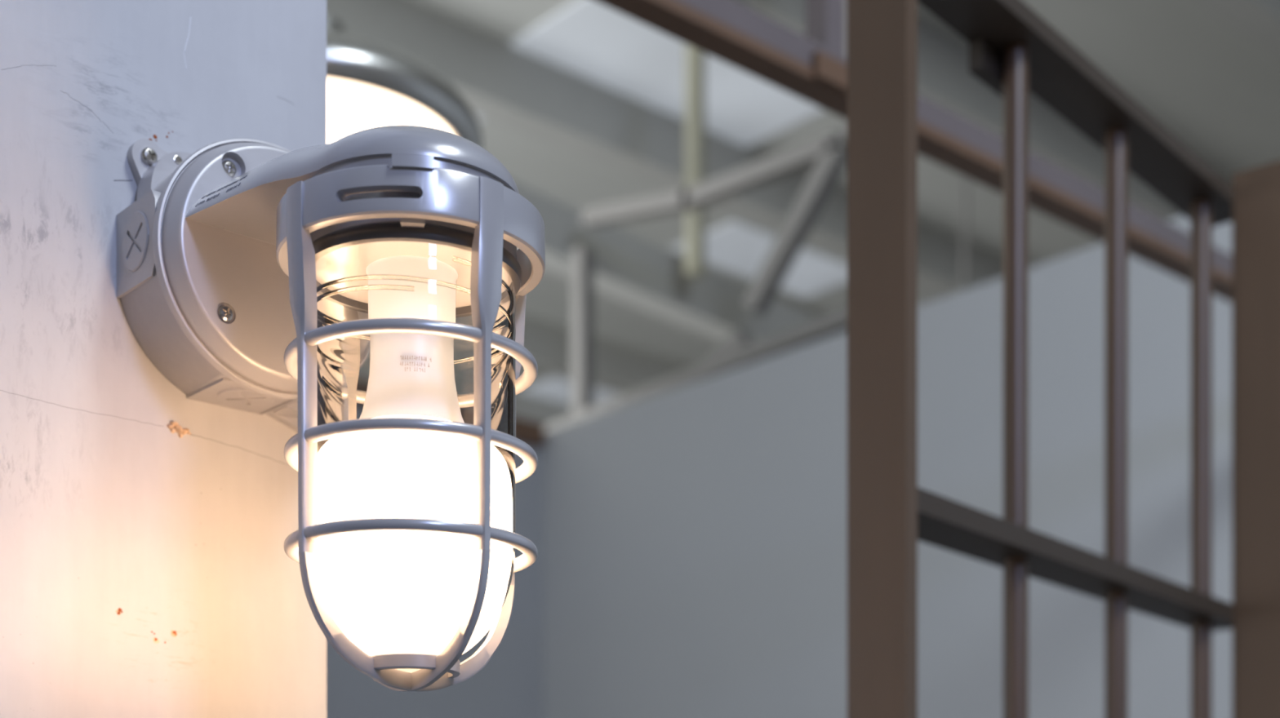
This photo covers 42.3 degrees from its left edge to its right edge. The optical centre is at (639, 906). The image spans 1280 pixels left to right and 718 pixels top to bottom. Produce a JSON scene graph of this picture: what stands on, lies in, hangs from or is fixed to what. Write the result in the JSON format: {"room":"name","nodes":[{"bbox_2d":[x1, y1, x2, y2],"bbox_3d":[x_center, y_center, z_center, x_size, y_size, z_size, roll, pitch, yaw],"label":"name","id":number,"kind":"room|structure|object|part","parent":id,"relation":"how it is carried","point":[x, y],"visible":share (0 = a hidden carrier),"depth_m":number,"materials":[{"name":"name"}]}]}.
{"room":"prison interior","nodes":[
{"label":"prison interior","id":0,"kind":"room"},
{"bbox_2d":[0,0,326,717],"bbox_3d":[-1.430,-1.000,-0.097,3.262,5.200,0.104,0,0,-42],"label":"wall","id":1,"kind":"structure","parent":0,"point":[146,571],"depth_m":0.87,"materials":[{"name":"grey paint"}]},
{"bbox_2d":[117,608,123,614],"bbox_3d":[-0.273,-0.154,0.870,0.003,0.004,0.001,0,0,-42],"label":"rust spot","id":2,"kind":"object","parent":1,"relation":"on","point":[120,611],"depth_m":0.87,"materials":[{"name":"orange metal"}]},
{"bbox_2d":[148,130,173,141],"bbox_3d":[-0.258,-0.410,0.884,0.018,0.013,0.001,0,0,-42],"label":"rust spots","id":3,"kind":"object","parent":1,"relation":"attached to","point":[153,135],"depth_m":0.89,"materials":[{"name":"metal"}]},
{"bbox_2d":[151,631,177,644],"bbox_3d":[-0.255,-0.144,0.886,0.015,0.007,0.001,0,0,-42],"label":"rust spots","id":4,"kind":"object","parent":1,"relation":"on","point":[157,637],"depth_m":0.89,"materials":[{"name":"orange metal"}]},
{"bbox_2d":[116,124,545,692],"bbox_3d":[-0.146,-0.253,0.820,0.133,0.304,0.243,0,0,-42],"label":"wall lantern","id":5,"kind":"object","parent":1,"relation":"attached to","point":[258,277],"visible":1,"depth_m":0.76,"materials":[{"name":"grey metal"}]},
{"bbox_3d":[-0.189,-0.335,0.869,0.127,0.127,0.012,0,0,-42],"label":"plate","id":6,"kind":"part","parent":5,"relation":"part of","materials":[{"name":"grey metal"}]},
{"bbox_2d":[185,124,519,244],"bbox_3d":[-0.129,-0.354,0.802,0.113,0.048,0.168,0,0,-42],"label":"hood","id":7,"kind":"object","parent":5,"relation":"attached to","point":[234,193],"depth_m":0.78,"materials":[{"name":"grey metal"}]},
{"bbox_3d":[-0.107,-0.246,0.777,0.052,0.048,0.052,0,0,-42],"label":"light bulb","id":8,"kind":"part","parent":5,"relation":"part of","materials":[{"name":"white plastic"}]},
{"bbox_2d":[365,256,457,323],"bbox_3d":[-0.107,-0.283,0.777,0.043,0.028,0.043,0,0,-42],"label":"socket","id":9,"kind":"object","parent":5,"relation":"attached to","point":[429,301],"depth_m":0.76,"materials":[{"name":"white"}]},
{"bbox_3d":[-0.107,-0.172,0.777,0.094,0.102,0.094,0,0,-42],"label":"bulb globe","id":10,"kind":"part","parent":5,"relation":"part of","materials":[{"name":"white glass"}]},
{"bbox_2d":[400,355,431,372],"bbox_3d":[-0.102,-0.248,0.757,0.015,0.007,0.003,0,0,-13],"label":"print","id":11,"kind":"object","parent":5,"relation":"on","point":[407,363],"depth_m":0.76,"materials":[{"name":"grey"}]},
{"bbox_2d":[316,283,515,656],"bbox_3d":[-0.107,-0.204,0.777,0.097,0.184,0.097,0,0,-42],"label":"glass jar","id":12,"kind":"object","parent":5,"relation":"on","point":[416,502],"depth_m":0.74,"materials":[{"name":"white glass"}]},
{"bbox_2d":[326,405,543,717],"bbox_3d":[-2.580,0.088,3.060,5.999,3.024,0.150,0,0,-42],"label":"wall","id":13,"kind":"structure","parent":0,"point":[510,685],"depth_m":4.90,"materials":[{"name":"grey paint"}]},
{"bbox_2d":[356,377,544,448],"bbox_3d":[-2.568,-1.412,3.031,5.980,0.065,0.150,0,0,-42],"label":"trim","id":14,"kind":"structure","parent":13,"relation":"attached to","point":[531,433],"depth_m":4.91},
{"bbox_2d":[413,0,1279,386],"bbox_3d":[0.317,-3.400,5.692,16.173,0.100,15.775,0,0,-42],"label":"ceiling","id":15,"kind":"structure","parent":0,"point":[1213,87],"depth_m":7.24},
{"bbox_2d":[326,13,483,147],"bbox_3d":[-0.438,-2.168,2.200,0.456,2.364,0.456,0,0,-42],"label":"pendant lamp","id":16,"kind":"object","parent":15,"relation":"hanging from","point":[371,84],"visible":0.23,"depth_m":2.06,"materials":[{"name":"white"}]},
{"bbox_2d":[326,79,449,144],"bbox_3d":[-0.438,-1.002,2.200,0.393,0.032,0.393,0,0,-42],"label":"diffuser","id":17,"kind":"object","parent":16,"relation":"attached to","point":[353,105],"depth_m":2.08,"materials":[{"name":"white glass"}]},
{"bbox_2d":[358,354,571,425],"bbox_3d":[-2.752,-3.226,9.135,15.973,0.252,0.140,0,0,-42],"label":"roof purlin","id":18,"kind":"structure","parent":15,"relation":"attached to","point":[530,407],"depth_m":10.85,"materials":[{"name":"metal"}]},
{"bbox_2d":[475,114,484,122],"bbox_3d":[-1.046,-3.345,6.861,0.800,0.009,0.300,0,0,-42],"label":"window","id":19,"kind":"structure","parent":15,"relation":"attached to","point":[479,118],"depth_m":7.02,"materials":[{"name":"grey"}]},
{"bbox_2d":[522,377,621,405],"bbox_3d":[0.150,-3.345,11.064,1.800,0.009,0.800,0,0,-42],"label":"window","id":20,"kind":"structure","parent":15,"relation":"attached to","point":[557,389],"depth_m":10.77,"materials":[{"name":"grey glass"}]},
{"bbox_2d":[453,314,695,395],"bbox_3d":[-1.987,-3.226,8.277,15.973,0.252,0.140,0,0,-42],"label":"ceiling panel","id":21,"kind":"structure","parent":15,"relation":"attached to","point":[620,368],"depth_m":9.76,"materials":[{"name":"metal"}]},
{"bbox_2d":[511,0,825,146],"bbox_3d":[0.166,-3.345,6.655,1.300,0.009,0.550,0,0,-42],"label":"skylight","id":22,"kind":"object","parent":15,"relation":"attached to","point":[596,42],"depth_m":6.63,"materials":[{"name":"grey glass"}]},
{"bbox_2d":[326,0,1029,297],"bbox_3d":[-0.457,-3.226,6.560,15.973,0.252,0.140,0,0,-42],"label":"ceiling beam","id":23,"kind":"structure","parent":15,"relation":"attached to","point":[503,83],"depth_m":6.74,"materials":[{"name":"metal"}]},
{"bbox_2d":[542,270,826,317],"bbox_3d":[-1.222,-3.226,7.418,15.973,0.252,0.140,0,0,-42],"label":"roof purlin","id":24,"kind":"structure","parent":15,"relation":"attached to","point":[548,275],"depth_m":8.91,"materials":[{"name":"metal"}]},
{"bbox_2d":[684,43,705,278],"bbox_3d":[0.186,-2.743,5.600,0.070,1.218,0.070,0,0,-42],"label":"vertical pole","id":25,"kind":"object","parent":15,"relation":"hanging from","point":[695,59],"visible":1,"depth_m":5.57,"materials":[{"name":"grey metal"}]},
{"bbox_2d":[544,0,847,433],"bbox_3d":[0.158,-2.438,4.948,0.080,1.828,1.499,0,0,-42],"label":"roof truss","id":26,"kind":"object","parent":15,"relation":"attached to","point":[828,152],"visible":0.76,"depth_m":4.79,"materials":[{"name":"metal"}]},
{"bbox_2d":[514,175,968,342],"bbox_3d":[0.058,-2.653,5.806,3.654,1.398,0.120,0,0,-41],"label":"ceiling beam","id":27,"kind":"structure","parent":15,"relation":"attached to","point":[631,269],"depth_m":5.76,"materials":[{"name":"metal"}]},
{"bbox_3d":[1.358,-2.702,6.918,0.022,1.300,0.022,0,0,-19],"label":"hanger rod","id":28,"kind":"part","parent":27,"relation":"part of","materials":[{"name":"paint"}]},
{"bbox_2d":[671,220,847,297],"bbox_3d":[0.684,-3.345,8.593,1.000,0.009,0.450,0,0,-42],"label":"skylight","id":29,"kind":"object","parent":15,"relation":"attached to","point":[735,246],"depth_m":8.56,"materials":[{"name":"grey glass"}]},
{"bbox_2d":[735,0,1183,221],"bbox_3d":[0.308,-3.226,5.701,15.973,0.252,0.140,0,0,-42],"label":"ceiling beam","id":30,"kind":"structure","parent":15,"relation":"attached to","point":[944,78],"depth_m":6.55,"materials":[{"name":"metal"}]},
{"bbox_2d":[1193,0,1279,59],"bbox_3d":[1.073,-3.226,4.843,15.973,0.252,0.140,0,0,-42],"label":"roof purlin","id":31,"kind":"structure","parent":15,"relation":"attached to","point":[1259,20],"depth_m":5.78,"materials":[{"name":"metal"}]},
{"bbox_2d":[543,215,1231,717],"bbox_3d":[2.876,0.088,1.560,0.150,3.024,9.650,0,0,-42],"label":"wall","id":32,"kind":"structure","parent":0,"point":[695,534],"depth_m":4.10,"materials":[{"name":"grey paint"}]},
{"bbox_2d":[595,0,1231,302],"bbox_3d":[-0.724,-1.040,1.222,5.671,0.050,0.052,0,0,-42],"label":"wooden beam","id":33,"kind":"structure","parent":32,"relation":"attached to","point":[731,32],"depth_m":2.19,"materials":[{"name":"brown wood"}]},
{"bbox_2d":[805,0,844,56],"bbox_3d":[0.232,-1.345,2.078,0.035,0.560,0.035,0,0,-42],"label":"stud","id":34,"kind":"object","parent":33,"relation":"on","point":[824,19],"visible":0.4,"depth_m":2.06,"materials":[{"name":"grey"}]},
{"bbox_3d":[0.317,1.650,5.692,16.173,0.100,15.775,0,0,-42],"label":"floor","id":35,"kind":"structure","parent":0,"visible":0},
{"bbox_2d":[847,0,1279,717],"bbox_3d":[0.492,0.254,1.569,0.195,2.692,0.777,0,0,40],"label":"frame","id":36,"kind":"object","parent":35,"relation":"on","point":[1014,51],"visible":1,"depth_m":1.49,"materials":[{"name":"brown metal"}]},
{"bbox_3d":[0.194,0.254,1.324,0.055,2.692,0.017,0,0,40],"label":"post","id":37,"kind":"part","parent":36,"relation":"part of","materials":[{"name":"brown metal"}]},
{"bbox_3d":[0.432,-0.783,1.605,0.055,0.017,0.720,0,0,40],"label":"rail","id":38,"kind":"part","parent":36,"relation":"part of","materials":[{"name":"brown metal"}]},
{"bbox_3d":[0.432,-0.323,1.605,0.055,0.019,0.720,0,0,40],"label":"rail","id":39,"kind":"part","parent":36,"relation":"part of","materials":[{"name":"black metal"}]},
{"bbox_3d":[0.735,0.397,1.813,0.141,2.406,0.090,0,0,40],"label":"post","id":40,"kind":"part","parent":36,"relation":"part of","materials":[{"name":"brown metal"}]}
]}

